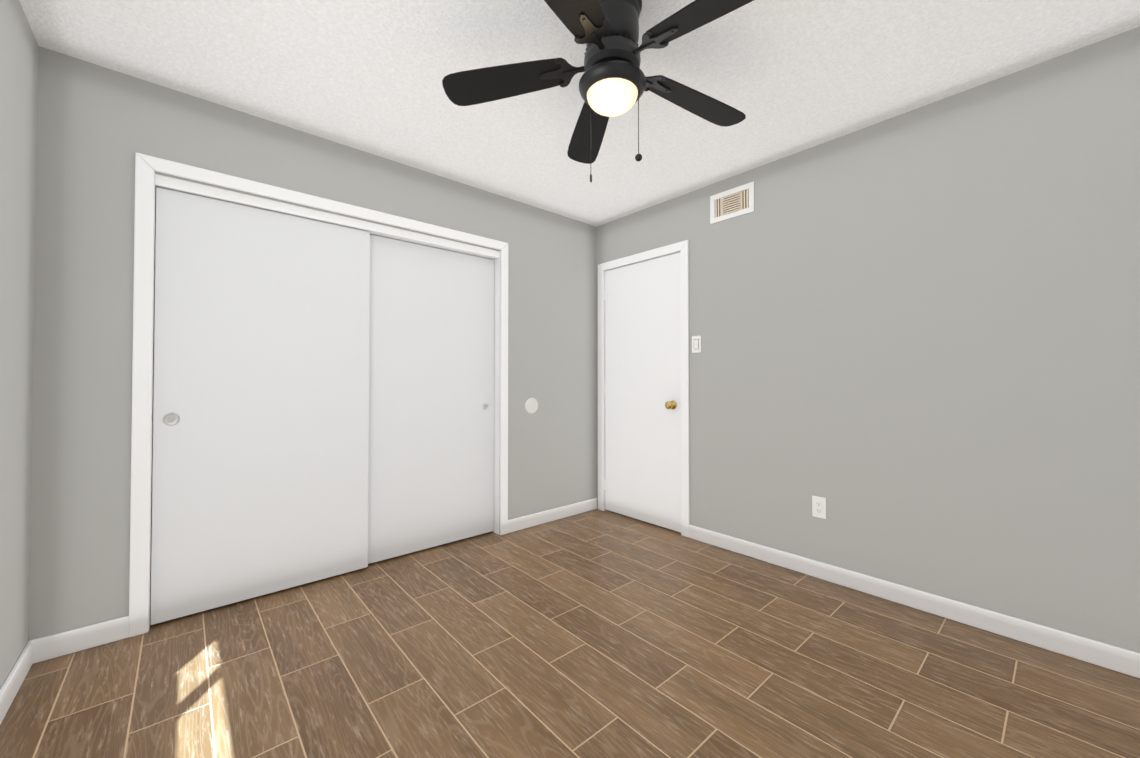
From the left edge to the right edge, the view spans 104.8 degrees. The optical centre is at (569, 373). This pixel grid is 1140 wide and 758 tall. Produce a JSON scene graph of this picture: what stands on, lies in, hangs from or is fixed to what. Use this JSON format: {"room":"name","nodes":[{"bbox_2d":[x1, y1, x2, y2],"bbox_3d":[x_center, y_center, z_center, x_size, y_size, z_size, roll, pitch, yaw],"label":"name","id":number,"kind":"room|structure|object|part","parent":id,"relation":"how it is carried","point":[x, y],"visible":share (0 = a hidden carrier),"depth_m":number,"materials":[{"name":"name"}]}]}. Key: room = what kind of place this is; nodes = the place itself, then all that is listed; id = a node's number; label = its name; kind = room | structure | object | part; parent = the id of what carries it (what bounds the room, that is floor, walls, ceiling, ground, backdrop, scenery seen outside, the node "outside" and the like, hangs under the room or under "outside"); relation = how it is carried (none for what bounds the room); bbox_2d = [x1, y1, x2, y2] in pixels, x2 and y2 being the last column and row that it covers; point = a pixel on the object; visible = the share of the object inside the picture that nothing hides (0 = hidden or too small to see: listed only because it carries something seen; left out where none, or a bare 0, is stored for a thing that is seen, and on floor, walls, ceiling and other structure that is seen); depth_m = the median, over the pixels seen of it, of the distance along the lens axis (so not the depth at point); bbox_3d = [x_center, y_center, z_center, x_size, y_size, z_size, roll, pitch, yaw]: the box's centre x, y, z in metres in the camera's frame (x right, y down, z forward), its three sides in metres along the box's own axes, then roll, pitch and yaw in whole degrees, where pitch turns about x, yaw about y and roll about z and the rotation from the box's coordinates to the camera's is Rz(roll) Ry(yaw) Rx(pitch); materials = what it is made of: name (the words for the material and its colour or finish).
{"room":"empty bedroom","nodes":[
{"label":"empty bedroom","id":0,"kind":"room"},
{"bbox_2d":[0,0,38,688],"bbox_3d":[-1.077,-0.102,0.448,0.140,2.440,3.580,1,-1,-41],"label":"wall","id":1,"kind":"structure","parent":0,"point":[19,50],"depth_m":1.55,"materials":[{"name":"grey paint"}]},
{"bbox_2d":[0,641,32,723],"bbox_3d":[-1.015,1.073,0.477,0.014,0.092,3.286,1,-1,-41],"label":"baseboard","id":2,"kind":"structure","parent":1,"relation":"attached to","point":[11,686],"depth_m":1.54,"materials":[{"name":"white wood"}]},
{"bbox_2d":[29,46,596,640],"bbox_3d":[-0.989,-0.069,2.819,3.410,2.440,0.140,1,-1,-41],"label":"wall","id":3,"kind":"structure","parent":0,"point":[99,128],"depth_m":1.90,"materials":[{"name":"grey paint"}]},
{"bbox_2d":[28,498,597,663],"bbox_3d":[-0.938,1.104,2.745,3.130,0.092,0.014,1,-1,-41],"label":"baseboard","id":4,"kind":"structure","parent":3,"relation":"attached to","point":[71,641],"depth_m":1.84,"materials":[{"name":"white wood"}]},
{"bbox_2d":[129,152,507,636],"bbox_3d":[-1.177,0.095,2.546,1.934,2.105,0.018,1,-1,-41],"label":"trim","id":5,"kind":"structure","parent":3,"relation":"attached to","point":[147,167],"depth_m":1.94,"materials":[{"name":"white wood"}]},
{"bbox_2d":[149,186,499,627],"bbox_3d":[-1.229,0.130,2.605,1.812,2.036,0.140,1,-1,-41],"label":"liner","id":6,"kind":"object","parent":3,"relation":"attached to","point":[496,392],"visible":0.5,"depth_m":3.15,"materials":[{"name":"white wood"}]},
{"bbox_2d":[150,187,369,624],"bbox_3d":[-1.541,0.145,2.293,0.922,1.973,0.034,1,-1,-41],"label":"closet door","id":7,"kind":"structure","parent":6,"relation":"attached to","point":[261,390],"depth_m":2.22,"materials":[{"name":"white wood"}]},
{"bbox_2d":[163,413,179,424],"bbox_3d":[-1.829,0.210,2.014,0.058,0.058,0.004,1,-1,-41],"label":"door pull","id":8,"kind":"object","parent":7,"relation":"attached to","point":[170,418],"visible":1,"depth_m":2.02,"materials":[{"name":"silver metal"}]},
{"bbox_2d":[368,234,493,563],"bbox_3d":[-0.909,0.154,2.907,0.921,1.973,0.034,1,-1,-41],"label":"closet door","id":9,"kind":"structure","parent":6,"relation":"attached to","point":[431,418],"depth_m":2.87,"materials":[{"name":"white wood"}]},
{"bbox_2d":[155,174,499,257],"bbox_3d":[-1.191,-0.869,2.576,1.810,0.057,0.018,1,-1,-41],"label":"trim header","id":10,"kind":"object","parent":3,"relation":"attached to","point":[199,189],"visible":0.77,"depth_m":2.37,"materials":[{"name":"white wood"}]},
{"bbox_2d":[525,398,537,413],"bbox_3d":[-0.291,0.246,3.333,0.124,0.124,0.006,1,-1,-41],"label":"round cover plate","id":11,"kind":"object","parent":3,"relation":"attached to","point":[531,405],"visible":1,"depth_m":3.33,"materials":[{"name":"white plastic"}]},
{"bbox_2d":[0,509,1139,757],"bbox_3d":[-0.070,1.167,1.759,3.410,0.060,4.240,1,-1,-41],"label":"floor","id":12,"kind":"structure","parent":0,"point":[596,633],"depth_m":1.66,"materials":[{"name":"brown tile"}]},
{"bbox_2d":[19,0,1139,226],"bbox_3d":[-0.070,-1.333,1.794,3.410,0.060,4.240,1,-1,-41],"label":"ceiling","id":13,"kind":"structure","parent":0,"point":[783,76],"depth_m":1.86,"materials":[{"name":"white paint"}]},
{"bbox_2d":[442,0,753,182],"bbox_3d":[0.183,-1.006,1.535,1.199,0.601,1.172,1,-1,-41],"label":"ceiling fan","id":14,"kind":"object","parent":13,"relation":"hanging from","point":[614,81],"visible":1,"depth_m":1.52,"materials":[{"name":"black"}]},
{"bbox_3d":[0.149,-1.091,1.557,0.200,0.113,0.200,1,-1,-41],"label":"motor","id":15,"kind":"part","parent":14,"relation":"part of","materials":[{"name":"black metal"}]},
{"bbox_3d":[0.149,-0.963,1.556,0.180,0.065,0.180,1,-1,-41],"label":"glass","id":16,"kind":"part","parent":14,"relation":"part of","materials":[{"name":"beige glass"}]},
{"bbox_2d":[597,26,1139,652],"bbox_3d":[1.421,-0.072,2.558,0.140,2.440,3.440,1,-1,-41],"label":"wall","id":17,"kind":"structure","parent":0,"point":[915,362],"depth_m":2.06,"materials":[{"name":"grey paint"}]},
{"bbox_2d":[604,251,679,510],"bbox_3d":[0.598,0.135,3.487,0.142,2.051,0.847,1,-1,-41],"label":"liner","id":18,"kind":"object","parent":17,"relation":"attached to","point":[604,359],"visible":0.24,"depth_m":3.73,"materials":[{"name":"white wood"}]},
{"bbox_2d":[603,252,680,531],"bbox_3d":[0.534,0.137,3.435,0.103,2.022,0.770,1,-1,-41],"label":"door","id":19,"kind":"structure","parent":18,"relation":"attached to","point":[642,397],"depth_m":3.41,"materials":[{"name":"white wood"}]},
{"bbox_3d":[0.298,0.139,3.719,0.014,1.700,0.032,1,-1,-41],"label":"door slab hinges","id":20,"kind":"part","parent":19,"relation":"part of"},
{"bbox_3d":[0.729,0.231,3.187,0.069,0.066,0.066,1,-1,-41],"label":"knob","id":21,"kind":"part","parent":19,"relation":"part of","materials":[{"name":"gold metal"}]},
{"bbox_2d":[598,240,689,537],"bbox_3d":[0.541,0.109,3.436,0.016,2.102,0.900,1,-1,-41],"label":"door frame","id":22,"kind":"structure","parent":17,"relation":"attached to","point":[682,247],"depth_m":3.14,"materials":[{"name":"white wood"}]},
{"bbox_2d":[692,335,700,352],"bbox_3d":[0.881,-0.203,3.060,0.010,0.118,0.072,1,-1,-41],"label":"switch plate","id":23,"kind":"object","parent":17,"relation":"attached to","point":[696,344],"visible":1,"depth_m":3.05,"materials":[{"name":"white plastic"}]},
{"bbox_2d":[710,181,753,223],"bbox_3d":[1.056,-1.111,2.874,0.008,0.190,0.305,1,-1,-41],"label":"air vent","id":24,"kind":"object","parent":17,"relation":"in","point":[732,203],"visible":1,"depth_m":2.87,"materials":[{"name":"white plastic"}]},
{"bbox_2d":[812,495,825,518],"bbox_3d":[1.397,0.751,2.461,0.010,0.118,0.072,1,-1,-41],"label":"electrical outlet plate","id":25,"kind":"object","parent":17,"relation":"attached to","point":[818,507],"visible":1,"depth_m":2.46,"materials":[{"name":"white plastic"}]},
{"bbox_2d":[689,525,1139,678],"bbox_3d":[1.624,1.097,2.196,0.014,0.092,2.372,1,-1,-41],"label":"baseboard","id":26,"kind":"structure","parent":17,"relation":"attached to","point":[1114,658],"depth_m":2.04,"materials":[{"name":"white wood"}]}
]}

